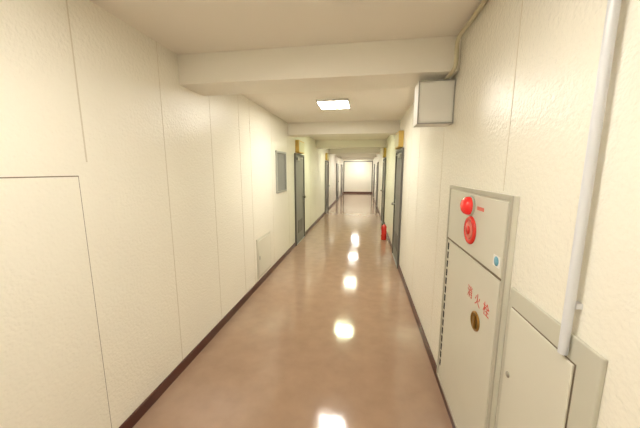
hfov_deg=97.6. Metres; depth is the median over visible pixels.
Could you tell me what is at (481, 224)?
cabinet
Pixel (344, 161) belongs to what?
trim
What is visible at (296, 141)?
door frame
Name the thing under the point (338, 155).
ceiling beam
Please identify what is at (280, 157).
pane
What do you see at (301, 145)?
door
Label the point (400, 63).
ceiling beam
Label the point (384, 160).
leaf
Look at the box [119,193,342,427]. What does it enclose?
baseboard
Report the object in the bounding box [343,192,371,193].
baseboard
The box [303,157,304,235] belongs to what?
door frame
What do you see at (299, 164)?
leaf
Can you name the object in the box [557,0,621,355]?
conduit pipe
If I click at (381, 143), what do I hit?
ceiling beam
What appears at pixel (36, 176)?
gap
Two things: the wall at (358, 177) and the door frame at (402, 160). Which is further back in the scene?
the wall at (358, 177)
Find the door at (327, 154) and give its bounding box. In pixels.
[326,154,328,205]
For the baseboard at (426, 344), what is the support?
attached to the wall at (560, 41)
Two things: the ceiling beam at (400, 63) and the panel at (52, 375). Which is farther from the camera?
the ceiling beam at (400, 63)
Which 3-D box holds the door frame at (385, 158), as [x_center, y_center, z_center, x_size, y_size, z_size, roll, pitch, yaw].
[1.821,-0.603,7.896,0.030,1.940,0.040,1,9,9]
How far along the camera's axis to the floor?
2.47 m
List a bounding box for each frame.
[275,150,286,192]
[294,153,296,245]
[295,140,303,153]
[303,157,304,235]
[325,161,325,212]
[328,162,328,209]
[336,163,336,200]
[377,162,378,200]
[381,160,383,220]
[383,158,385,222]
[392,153,396,252]
[395,130,403,148]
[397,148,403,268]
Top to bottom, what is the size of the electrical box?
0.290 m
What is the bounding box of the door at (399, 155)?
[394,132,401,250]
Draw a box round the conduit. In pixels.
[444,0,487,78]
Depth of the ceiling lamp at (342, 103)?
3.55 m
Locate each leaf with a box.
[296,155,303,243]
[326,162,327,211]
[382,160,384,222]
[393,151,401,263]
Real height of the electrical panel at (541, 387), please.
0.720 m
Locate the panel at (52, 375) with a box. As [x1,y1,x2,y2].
[0,177,110,427]
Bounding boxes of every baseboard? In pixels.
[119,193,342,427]
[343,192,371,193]
[372,193,455,427]
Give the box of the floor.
[133,193,452,427]
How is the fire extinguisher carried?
on the floor
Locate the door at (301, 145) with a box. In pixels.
[296,141,303,232]
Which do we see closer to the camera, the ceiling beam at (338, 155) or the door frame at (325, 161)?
the door frame at (325, 161)
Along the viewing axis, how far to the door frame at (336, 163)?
14.52 m
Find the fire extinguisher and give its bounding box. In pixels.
[381,222,386,239]
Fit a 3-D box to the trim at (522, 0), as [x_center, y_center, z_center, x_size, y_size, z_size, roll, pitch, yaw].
[1.848,-0.912,7.931,0.001,2.380,13.674,1,9,9]
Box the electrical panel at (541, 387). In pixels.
[495,287,607,427]
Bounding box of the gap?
[0,176,111,427]
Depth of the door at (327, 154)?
10.57 m
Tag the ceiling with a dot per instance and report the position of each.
(181, 26)
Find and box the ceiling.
[90,0,481,140]
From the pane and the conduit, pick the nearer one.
the conduit
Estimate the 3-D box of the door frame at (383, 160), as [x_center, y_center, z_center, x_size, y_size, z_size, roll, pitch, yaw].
[1.957,-0.740,8.765,0.030,1.940,0.040,1,9,9]
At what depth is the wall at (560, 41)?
0.94 m
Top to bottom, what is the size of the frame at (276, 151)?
0.690 m
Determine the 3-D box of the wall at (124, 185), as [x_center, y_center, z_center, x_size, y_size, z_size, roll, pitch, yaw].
[-0.203,-0.927,8.286,0.170,2.460,23.100,1,9,9]
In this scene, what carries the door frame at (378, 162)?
attached to the wall at (560, 41)
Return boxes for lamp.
[316,98,349,108]
[460,195,474,215]
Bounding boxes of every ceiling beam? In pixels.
[177,36,461,95]
[288,120,399,136]
[316,139,385,148]
[329,148,379,153]
[337,154,375,157]
[341,157,373,159]
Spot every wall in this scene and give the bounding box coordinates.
[0,0,342,427]
[343,160,372,191]
[372,0,639,427]
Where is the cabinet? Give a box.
[436,185,519,427]
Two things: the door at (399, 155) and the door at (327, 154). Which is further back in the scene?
the door at (327, 154)
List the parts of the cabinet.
door, latch handle, plate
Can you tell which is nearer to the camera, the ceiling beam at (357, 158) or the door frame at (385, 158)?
the door frame at (385, 158)
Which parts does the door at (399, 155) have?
vent panel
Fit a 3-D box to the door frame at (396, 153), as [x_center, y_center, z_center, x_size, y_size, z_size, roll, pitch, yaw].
[1.413,-0.195,5.300,0.030,1.940,0.040,1,9,9]
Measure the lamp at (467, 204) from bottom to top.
0.112 m
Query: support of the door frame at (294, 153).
attached to the wall at (124, 185)
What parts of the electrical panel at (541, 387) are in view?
door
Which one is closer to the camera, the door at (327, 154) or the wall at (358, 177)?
the door at (327, 154)
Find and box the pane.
[277,153,285,190]
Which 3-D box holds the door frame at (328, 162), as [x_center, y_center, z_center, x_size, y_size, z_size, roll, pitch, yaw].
[0.332,-1.124,11.214,0.030,1.940,0.040,1,9,9]
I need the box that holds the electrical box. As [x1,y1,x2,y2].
[413,79,455,127]
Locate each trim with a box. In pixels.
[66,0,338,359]
[343,161,372,191]
[375,0,522,336]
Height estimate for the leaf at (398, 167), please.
1.894 m
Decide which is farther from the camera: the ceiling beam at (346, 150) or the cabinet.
the ceiling beam at (346, 150)
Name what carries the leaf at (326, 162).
attached to the wall at (124, 185)
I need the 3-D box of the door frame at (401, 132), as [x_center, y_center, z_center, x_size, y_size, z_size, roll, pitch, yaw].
[1.315,-1.222,4.652,0.075,0.250,0.540,1,9,9]
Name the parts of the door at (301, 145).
vent panel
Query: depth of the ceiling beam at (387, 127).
5.06 m

